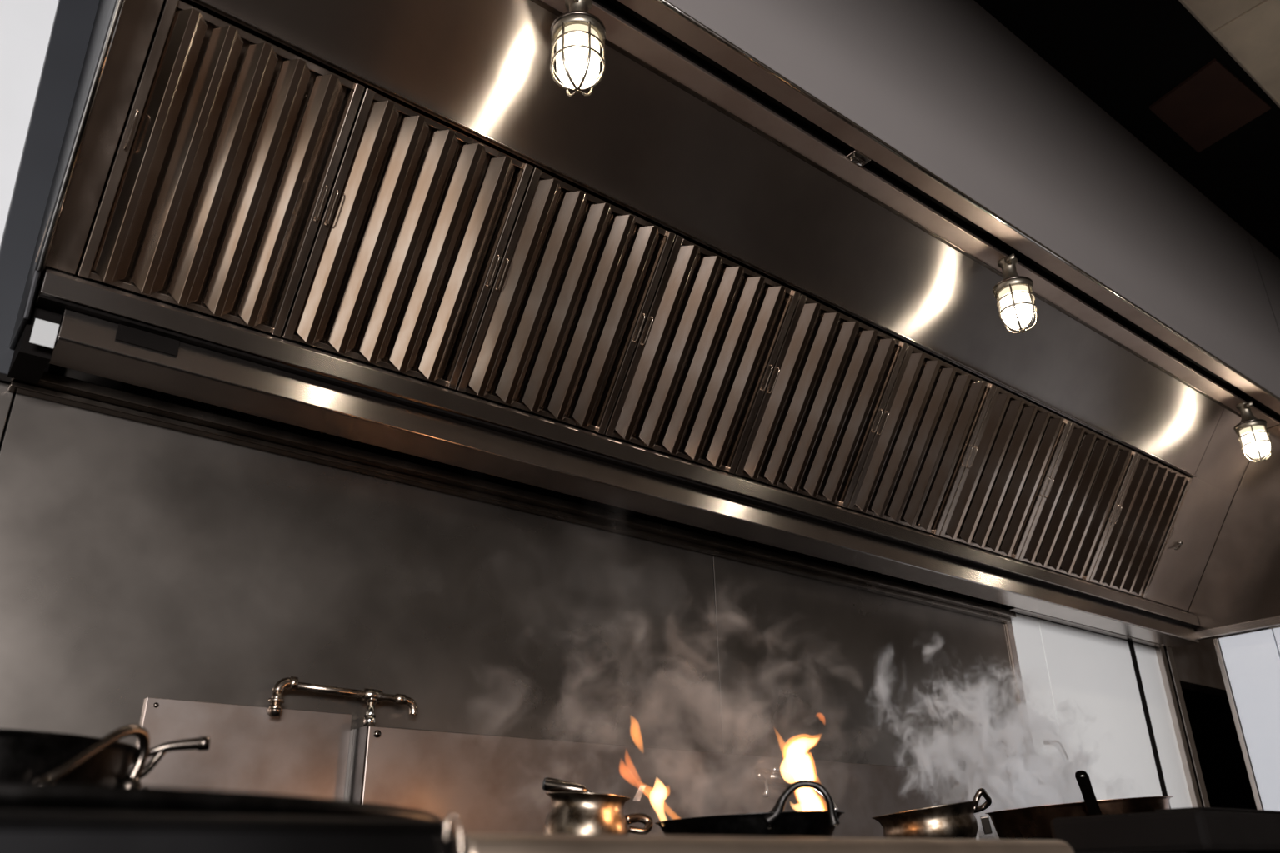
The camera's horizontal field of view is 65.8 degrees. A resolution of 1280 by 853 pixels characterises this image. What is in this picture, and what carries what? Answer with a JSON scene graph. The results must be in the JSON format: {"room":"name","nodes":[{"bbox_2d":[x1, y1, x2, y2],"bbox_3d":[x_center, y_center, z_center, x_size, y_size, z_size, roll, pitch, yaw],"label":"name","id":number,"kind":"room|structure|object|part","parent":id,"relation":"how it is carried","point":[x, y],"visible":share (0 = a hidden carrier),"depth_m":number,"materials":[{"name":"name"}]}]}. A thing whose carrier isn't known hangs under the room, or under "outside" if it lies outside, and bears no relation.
{"room":"commercial kitchen","nodes":[
{"label":"commercial kitchen","id":0,"kind":"room"},
{"bbox_2d":[0,0,1268,839],"bbox_3d":[-0.385,0.456,3.449,9.600,3.780,1.262,18,-31,-35],"label":"wall","id":1,"kind":"structure","parent":0,"point":[139,561],"depth_m":2.53,"materials":[{"name":"metal"}]},
{"bbox_2d":[0,0,99,382],"bbox_3d":[-1.568,-0.824,2.081,0.748,1.405,0.038,18,-31,-35],"label":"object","id":2,"kind":"structure","parent":1,"relation":"attached to","point":[73,21],"depth_m":2.17,"materials":[{"name":"grey metal"}]},
{"bbox_2d":[137,697,352,799],"bbox_3d":[-0.806,1.147,1.853,0.433,1.212,0.012,18,-31,-35],"label":"backsplash panel","id":3,"kind":"object","parent":1,"relation":"attached to","point":[297,752],"visible":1,"depth_m":2.07,"materials":[{"name":"metal"}]},
{"bbox_2d":[265,676,417,726],"bbox_3d":[-0.657,0.618,2.205,0.347,0.093,0.045,18,-31,-35],"label":"faucet","id":4,"kind":"object","parent":1,"relation":"attached to","point":[372,697],"visible":0.94,"depth_m":2.20,"materials":[{"name":"silver metal"}]},
{"bbox_3d":[-0.539,0.642,2.287,0.058,0.045,0.024,18,-31,-35],"label":"spout","id":5,"kind":"part","parent":4,"relation":"part of","materials":[{"name":"silver metal"}]},
{"bbox_2d":[7,0,1279,647],"bbox_3d":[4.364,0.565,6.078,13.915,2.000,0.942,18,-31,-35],"label":"exhaust hood","id":6,"kind":"object","parent":1,"relation":"attached to","point":[877,161],"visible":0.98,"depth_m":2.92,"materials":[{"name":"metal"}]},
{"bbox_3d":[-1.204,-0.160,1.969,0.054,0.100,0.130,18,-31,-35],"label":"closure plate","id":7,"kind":"part","parent":6,"relation":"part of","materials":[{"name":"metal"}]},
{"bbox_3d":[-1.143,-0.179,1.899,0.041,0.053,0.003,18,-31,-35],"label":"bracket plate","id":8,"kind":"part","parent":6,"relation":"part of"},
{"bbox_3d":[-1.034,-1.164,2.092,0.039,1.900,0.919,18,-31,-35],"label":"panel","id":9,"kind":"part","parent":6,"relation":"part of","materials":[{"name":"silver metal"}]},
{"bbox_3d":[-1.060,-0.592,1.947,0.071,0.491,0.341,18,-31,-35],"label":"filler panel","id":10,"kind":"part","parent":6,"relation":"part of","materials":[{"name":"metal"}]},
{"bbox_3d":[-0.999,-0.175,2.011,0.117,0.038,0.008,18,-31,-35],"label":"slot frame","id":11,"kind":"part","parent":6,"relation":"part of","materials":[{"name":"metal"}]},
{"bbox_2d":[76,0,364,336],"bbox_3d":[-0.876,-0.532,2.099,0.411,0.511,0.379,18,-31,-35],"label":"filter","id":12,"kind":"object","parent":6,"relation":"on","point":[232,142],"visible":1,"depth_m":2.07,"materials":[{"name":"metal"}]},
{"bbox_3d":[-1.010,-0.590,1.965,0.004,0.085,0.012,18,4,-35],"label":"bail handle","id":13,"kind":"part","parent":12,"relation":"part of","materials":[{"name":"silver metal"}]},
{"bbox_3d":[-0.704,-0.493,2.191,0.004,0.085,0.012,18,4,-35],"label":"bail handle","id":14,"kind":"part","parent":12,"relation":"part of","materials":[{"name":"silver metal"}]},
{"bbox_2d":[280,88,533,389],"bbox_3d":[-0.542,-0.426,2.346,0.437,0.511,0.379,18,-31,-35],"label":"filter","id":15,"kind":"object","parent":6,"relation":"on","point":[414,205],"visible":0.98,"depth_m":2.32,"materials":[{"name":"metal"}]},
{"bbox_3d":[-0.685,-0.487,2.205,0.004,0.085,0.012,18,4,-35],"label":"bail handle","id":16,"kind":"part","parent":15,"relation":"part of","materials":[{"name":"silver metal"}]},
{"bbox_3d":[-0.361,-0.384,2.445,0.004,0.085,0.012,18,4,-35],"label":"bail handle","id":17,"kind":"part","parent":15,"relation":"part of","materials":[{"name":"silver metal"}]},
{"bbox_3d":[0.125,0.343,3.033,3.580,0.038,0.059,18,-31,-35],"label":"rail","id":18,"kind":"part","parent":6,"relation":"part of","materials":[{"name":"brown metal"}]},
{"bbox_2d":[455,167,675,434],"bbox_3d":[-0.189,-0.314,2.607,0.458,0.511,0.379,18,-31,-35],"label":"filter","id":19,"kind":"object","parent":6,"relation":"on","point":[573,265],"visible":0.99,"depth_m":2.58,"materials":[{"name":"metal"}]},
{"bbox_3d":[-0.340,-0.377,2.460,0.005,0.085,0.012,18,4,-35],"label":"bail handle","id":20,"kind":"part","parent":19,"relation":"part of","materials":[{"name":"silver metal"}]},
{"bbox_3d":[0.000,-0.269,2.712,0.005,0.085,0.012,18,4,-35],"label":"bail handle","id":21,"kind":"part","parent":19,"relation":"part of","materials":[{"name":"silver metal"}]},
{"bbox_2d":[550,0,606,97],"bbox_3d":[-0.142,-0.878,2.277,0.129,0.276,0.129,18,-31,-35],"label":"lamp","id":22,"kind":"object","parent":6,"relation":"attached to","point":[577,36],"visible":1,"depth_m":2.23,"materials":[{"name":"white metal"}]},
{"bbox_2d":[556,33,599,88],"bbox_3d":[-0.141,-0.821,2.251,0.099,0.110,0.099,18,-31,-35],"label":"glass jar","id":23,"kind":"object","parent":22,"relation":"on","point":[577,54],"depth_m":2.22,"materials":[{"name":"white glass"}]},
{"bbox_2d":[604,235,800,474],"bbox_3d":[0.186,-0.195,2.885,0.492,0.511,0.379,18,-31,-35],"label":"filter","id":24,"kind":"object","parent":6,"relation":"on","point":[714,329],"visible":0.98,"depth_m":2.85,"materials":[{"name":"metal"}]},
{"bbox_3d":[0.022,-0.263,2.728,0.005,0.085,0.012,18,4,-35],"label":"bail handle","id":25,"kind":"part","parent":24,"relation":"part of","materials":[{"name":"silver metal"}]},
{"bbox_3d":[0.388,-0.147,2.999,0.005,0.085,0.012,18,4,-35],"label":"bail handle","id":26,"kind":"part","parent":24,"relation":"part of","materials":[{"name":"silver metal"}]},
{"bbox_3d":[0.988,-0.433,3.310,4.911,0.279,0.211,18,-31,-35],"label":"panel","id":27,"kind":"part","parent":6,"relation":"part of","materials":[{"name":"metal"}]},
{"bbox_2d":[734,294,908,508],"bbox_3d":[0.584,-0.069,3.179,0.518,0.511,0.379,18,-31,-35],"label":"filter","id":28,"kind":"object","parent":6,"relation":"on","point":[818,416],"visible":0.96,"depth_m":3.15,"materials":[{"name":"metal"}]},
{"bbox_3d":[0.411,-0.139,3.016,0.005,0.085,0.012,18,4,-35],"label":"bail handle","id":29,"kind":"part","parent":28,"relation":"part of","materials":[{"name":"silver metal"}]},
{"bbox_3d":[0.795,-0.018,3.300,0.005,0.085,0.012,18,4,-35],"label":"bail handle","id":30,"kind":"part","parent":28,"relation":"part of","materials":[{"name":"silver metal"}]},
{"bbox_2d":[846,345,995,535],"bbox_3d":[0.987,0.059,3.477,0.504,0.511,0.379,18,-31,-35],"label":"filter","id":31,"kind":"object","parent":6,"relation":"on","point":[920,450],"visible":0.98,"depth_m":3.44,"materials":[{"name":"metal"}]},
{"bbox_3d":[0.819,-0.010,3.318,0.005,0.085,0.012,18,4,-35],"label":"bail handle","id":32,"kind":"part","parent":31,"relation":"part of","materials":[{"name":"silver metal"}]},
{"bbox_3d":[1.193,0.108,3.595,0.005,0.085,0.012,18,4,-35],"label":"bail handle","id":33,"kind":"part","parent":31,"relation":"part of","materials":[{"name":"silver metal"}]},
{"bbox_3d":[1.110,-0.653,3.239,4.911,0.040,0.045,18,-31,-35],"label":"gap plate","id":34,"kind":"part","parent":6,"relation":"part of","materials":[{"name":"metal"}]},
{"bbox_2d":[939,385,1070,559],"bbox_3d":[1.387,0.186,3.773,0.512,0.511,0.379,18,-31,-35],"label":"filter","id":35,"kind":"object","parent":6,"relation":"on","point":[1003,482],"visible":0.92,"depth_m":3.74,"materials":[{"name":"metal"}]},
{"bbox_3d":[1.216,0.116,3.612,0.005,0.085,0.012,18,4,-35],"label":"bail handle","id":36,"kind":"part","parent":35,"relation":"part of","materials":[{"name":"silver metal"}]},
{"bbox_3d":[1.596,0.236,3.893,0.005,0.085,0.012,18,4,-35],"label":"bail handle","id":37,"kind":"part","parent":35,"relation":"part of","materials":[{"name":"silver metal"}]},
{"bbox_2d":[992,253,1037,334],"bbox_3d":[1.252,-0.437,3.309,0.129,0.276,0.129,18,-31,-35],"label":"lamp","id":38,"kind":"object","parent":6,"relation":"attached to","point":[1016,297],"visible":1,"depth_m":3.27,"materials":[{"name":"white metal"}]},
{"bbox_2d":[1000,290,1034,329],"bbox_3d":[1.254,-0.379,3.283,0.099,0.110,0.099,18,-31,-35],"label":"glass jar","id":39,"kind":"object","parent":38,"relation":"on","point":[1017,309],"depth_m":3.25,"materials":[{"name":"white glass"}]},
{"bbox_2d":[1017,421,1138,581],"bbox_3d":[1.799,0.316,4.078,0.534,0.511,0.379,18,-31,-35],"label":"filter","id":40,"kind":"object","parent":6,"relation":"on","point":[1091,472],"visible":0.98,"depth_m":4.04,"materials":[{"name":"metal"}]},
{"bbox_3d":[1.620,0.244,3.911,0.006,0.085,0.012,18,4,-35],"label":"bail handle","id":41,"kind":"part","parent":40,"relation":"part of","materials":[{"name":"silver metal"}]},
{"bbox_3d":[2.016,0.369,4.204,0.006,0.085,0.012,18,4,-35],"label":"bail handle","id":42,"kind":"part","parent":40,"relation":"part of","materials":[{"name":"silver metal"}]},
{"bbox_3d":[2.037,0.900,4.470,1.290,0.035,0.037,18,-31,-35],"label":"rail","id":43,"kind":"part","parent":6,"relation":"part of","materials":[{"name":"metal"}]},
{"bbox_2d":[1088,453,1192,598],"bbox_3d":[2.204,0.445,4.378,0.494,0.511,0.379,18,-31,-35],"label":"filter","id":44,"kind":"object","parent":6,"relation":"on","point":[1153,496],"visible":0.94,"depth_m":4.34,"materials":[{"name":"metal"}]},
{"bbox_3d":[2.040,0.377,4.221,0.005,0.085,0.012,18,4,-35],"label":"bail handle","id":45,"kind":"part","parent":44,"relation":"part of","materials":[{"name":"silver metal"}]},
{"bbox_3d":[2.573,0.559,4.635,0.425,0.491,0.341,18,-31,-35],"label":"filler panel","id":46,"kind":"part","parent":6,"relation":"part of","materials":[{"name":"metal"}]},
{"bbox_3d":[2.801,0.051,4.929,0.012,1.900,0.919,18,-31,-35],"label":"panel","id":47,"kind":"part","parent":6,"relation":"part of","materials":[{"name":"metal"}]},
{"bbox_2d":[1233,400,1272,462],"bbox_3d":[2.717,0.028,4.393,0.129,0.276,0.129,18,-31,-35],"label":"lamp","id":48,"kind":"object","parent":6,"relation":"attached to","point":[1253,436],"visible":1,"depth_m":4.35,"materials":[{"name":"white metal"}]},
{"bbox_2d":[1240,430,1269,458],"bbox_3d":[2.718,0.085,4.366,0.099,0.110,0.099,18,-31,-35],"label":"glass jar","id":49,"kind":"object","parent":48,"relation":"on","point":[1254,443],"depth_m":4.34,"materials":[{"name":"white glass"}]},
{"bbox_2d":[347,725,979,839],"bbox_3d":[0.273,1.475,2.613,2.264,1.205,0.075,18,-31,-35],"label":"backsplash riser","id":50,"kind":"structure","parent":1,"relation":"attached to","point":[492,784],"depth_m":2.52,"materials":[{"name":"metal"}]},
{"bbox_2d":[750,766,838,811],"bbox_3d":[0.431,1.051,2.856,0.282,0.121,0.095,12,-28,-27],"label":"tap","id":51,"kind":"object","parent":50,"relation":"attached to","point":[777,777],"visible":0.66,"depth_m":2.81,"materials":[{"name":"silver metal"}]},
{"bbox_3d":[0.524,1.079,2.888,0.102,0.093,0.031,-3,-25,3],"label":"spout","id":52,"kind":"part","parent":51,"relation":"part of","materials":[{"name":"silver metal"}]},
{"bbox_3d":[1.143,1.766,3.257,0.022,1.178,0.064,18,-31,-35],"label":"trim","id":53,"kind":"part","parent":50,"relation":"part of","materials":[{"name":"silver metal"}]},
{"bbox_2d":[1004,619,1044,806],"bbox_3d":[1.534,1.606,3.729,0.038,1.845,0.024,18,-31,-35],"label":"trim","id":54,"kind":"structure","parent":1,"relation":"attached to","point":[1034,774],"depth_m":3.93,"materials":[{"name":"metal"}]},
{"bbox_2d":[1043,739,1069,759],"bbox_3d":[1.668,1.294,3.960,0.117,0.074,0.029,12,-28,-27],"label":"faucet spout","id":55,"kind":"object","parent":1,"relation":"attached to","point":[1045,742],"visible":1,"depth_m":3.96,"materials":[{"name":"silver metal"}]},
{"bbox_2d":[1127,640,1170,809],"bbox_3d":[2.346,1.863,4.329,0.035,1.845,0.024,18,-31,-35],"label":"trim","id":56,"kind":"structure","parent":1,"relation":"attached to","point":[1131,646],"depth_m":4.55,"materials":[{"name":"metal"}]},
{"bbox_2d":[1150,645,1209,807],"bbox_3d":[2.569,1.946,4.538,0.125,1.860,0.130,18,-31,-35],"label":"trim","id":57,"kind":"structure","parent":1,"relation":"attached to","point":[1186,744],"depth_m":4.71,"materials":[{"name":"metal"}]},
{"bbox_2d":[974,0,1279,259],"bbox_3d":[2.740,-0.541,6.072,17.000,0.068,3.260,18,-31,-35],"label":"ceiling","id":58,"kind":"structure","parent":0,"point":[1124,56],"depth_m":4.01,"materials":[{"name":"black paint"}]},
{"bbox_2d":[1149,58,1270,152],"bbox_3d":[2.406,-1.353,4.185,0.515,0.014,0.321,18,-31,-35],"label":"ceiling panel","id":59,"kind":"object","parent":58,"relation":"attached to","point":[1212,103],"visible":1,"depth_m":4.17,"materials":[{"name":"black"}]},
{"bbox_2d":[1178,0,1279,108],"bbox_3d":[1.557,-1.863,3.032,11.000,0.250,0.540,18,-31,-35],"label":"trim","id":60,"kind":"structure","parent":58,"relation":"attached to","point":[1248,31],"depth_m":3.65,"materials":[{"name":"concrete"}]},
{"bbox_2d":[1167,630,1257,697],"bbox_3d":[3.072,1.162,5.379,1.240,0.555,0.105,18,-31,-35],"label":"lintel","id":61,"kind":"object","parent":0,"point":[1197,667],"visible":0.04,"depth_m":5.12,"materials":[{"name":"metal"}]},
{"bbox_2d":[1218,627,1279,811],"bbox_3d":[3.130,1.642,3.876,0.065,1.838,1.174,18,-31,-35],"label":"wall","id":62,"kind":"structure","parent":0,"point":[1252,660],"depth_m":4.46,"materials":[{"name":"white paint"}]},
{"bbox_2d":[1212,638,1263,809],"bbox_3d":[2.752,1.843,4.296,0.080,1.838,0.020,18,-31,-35],"label":"trim","id":63,"kind":"structure","parent":62,"relation":"attached to","point":[1217,644],"depth_m":4.49,"materials":[{"name":"metal"}]},
{"bbox_3d":[2.279,1.276,0.710,11.000,0.100,9.000,18,-31,-35],"label":"floor","id":64,"kind":"structure","parent":0,"visible":0},
{"bbox_2d":[0,810,454,852],"bbox_3d":[-1.221,0.679,0.436,1.735,0.898,1.400,18,-31,-35],"label":"range","id":65,"kind":"object","parent":64,"relation":"on","point":[21,832],"visible":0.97,"depth_m":0.54,"materials":[{"name":"metal"}]},
{"bbox_2d":[0,780,439,819],"bbox_3d":[-0.615,0.351,0.828,0.876,0.033,0.876,18,-31,-35],"label":"griddle","id":66,"kind":"object","parent":65,"relation":"on","point":[17,796],"visible":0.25,"depth_m":0.58,"materials":[{"name":"black metal"}]},
{"bbox_2d":[0,724,209,786],"bbox_3d":[-0.688,0.378,1.042,0.324,0.120,0.300,-6,-25,9],"label":"pan","id":67,"kind":"object","parent":66,"relation":"on","point":[25,756],"visible":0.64,"depth_m":1.00,"materials":[{"name":"metal"}]},
{"bbox_3d":[-0.561,0.344,1.029,0.027,0.074,0.138,-6,-25,11],"label":"bail handle","id":68,"kind":"part","parent":67,"relation":"part of","materials":[{"name":"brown metal"}]},
{"bbox_3d":[-0.544,0.384,1.139,0.085,0.056,0.016,12,-28,-27],"label":"long handle","id":69,"kind":"part","parent":67,"relation":"part of","materials":[{"name":"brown metal"}]},
{"bbox_2d":[444,813,462,852],"bbox_3d":[-0.115,0.275,0.608,0.013,0.070,0.004,0,-25,-3],"label":"hook","id":70,"kind":"object","parent":65,"relation":"hanging from","point":[454,817],"visible":1,"depth_m":0.62,"materials":[{"name":"silver metal"}]},
{"bbox_2d":[454,833,1279,852],"bbox_3d":[0.399,1.196,1.633,2.405,0.890,1.400,18,-31,-35],"label":"range","id":71,"kind":"object","parent":64,"relation":"on","point":[472,842],"visible":0.84,"depth_m":0.77,"materials":[{"name":"metal"}]},
{"bbox_2d":[543,785,653,835],"bbox_3d":[-0.084,0.688,1.714,0.169,0.122,0.152,-16,-28,29],"label":"pot","id":72,"kind":"object","parent":71,"relation":"on","point":[571,813],"visible":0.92,"depth_m":1.68,"materials":[{"name":"metal"}]},
{"bbox_2d":[542,777,593,793],"bbox_3d":[-0.105,0.638,1.721,0.130,0.056,0.041,4,-25,-11],"label":"ladle","id":73,"kind":"object","parent":72,"relation":"in","point":[552,785],"visible":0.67,"depth_m":1.71,"materials":[{"name":"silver metal"}]},
{"bbox_3d":[-0.093,0.695,1.715,0.150,0.102,0.150,21,-30,-34],"label":"pot","id":74,"kind":"part","parent":72,"relation":"part of","materials":[{"name":"metal"}]},
{"bbox_3d":[-0.001,0.691,1.722,0.051,0.037,0.028,5,-25,-13],"label":"handle","id":75,"kind":"part","parent":72,"relation":"part of","materials":[{"name":"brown metal"}]},
{"bbox_2d":[655,780,844,837],"bbox_3d":[0.198,0.671,1.681,0.324,0.104,0.359,16,-31,-36],"label":"frying pan","id":76,"kind":"object","parent":71,"relation":"on","point":[777,822],"visible":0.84,"depth_m":1.57,"materials":[{"name":"metal"}]},
{"bbox_3d":[0.254,0.598,1.568,0.123,0.070,0.021,0,-25,-3],"label":"loop handle","id":77,"kind":"part","parent":76,"relation":"part of","materials":[{"name":"black metal"}]},
{"bbox_2d":[871,788,992,839],"bbox_3d":[0.591,0.792,1.989,0.248,0.119,0.220,-7,-25,12],"label":"pot","id":78,"kind":"object","parent":71,"relation":"on","point":[955,821],"visible":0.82,"depth_m":1.92,"materials":[{"name":"metal"}]},
{"bbox_3d":[0.582,0.807,1.986,0.220,0.073,0.220,12,-32,-38],"label":"pot","id":79,"kind":"part","parent":78,"relation":"part of","materials":[{"name":"metal"}]},
{"bbox_3d":[0.693,0.772,2.038,0.052,0.046,0.106,-13,-27,24],"label":"loop handle","id":80,"kind":"part","parent":78,"relation":"part of","materials":[{"name":"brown metal"}]},
{"bbox_2d":[985,770,1172,839],"bbox_3d":[0.976,0.859,2.196,0.438,0.133,0.394,12,-28,-26],"label":"frying pan","id":81,"kind":"object","parent":71,"relation":"on","point":[1033,822],"visible":0.49,"depth_m":2.06,"materials":[{"name":"brown metal"}]},
{"bbox_3d":[0.905,0.743,1.999,0.025,0.083,0.106,-15,-28,28],"label":"strap handle","id":82,"kind":"part","parent":81,"relation":"part of","materials":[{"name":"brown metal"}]},
{"bbox_2d":[1050,806,1279,852],"bbox_3d":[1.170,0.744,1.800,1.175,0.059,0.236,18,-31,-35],"label":"fryer","id":83,"kind":"object","parent":71,"relation":"on","point":[1200,829],"visible":0.95,"depth_m":1.45,"materials":[{"name":"metal"}]},
{"bbox_2d":[1073,852,1279,852],"bbox_3d":[0.359,0.819,1.849,2.405,0.004,1.300,18,-31,-35],"label":"cooktop","id":84,"kind":"object","parent":71,"relation":"in","point":[1073,852],"depth_m":1.38,"materials":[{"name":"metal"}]}
]}

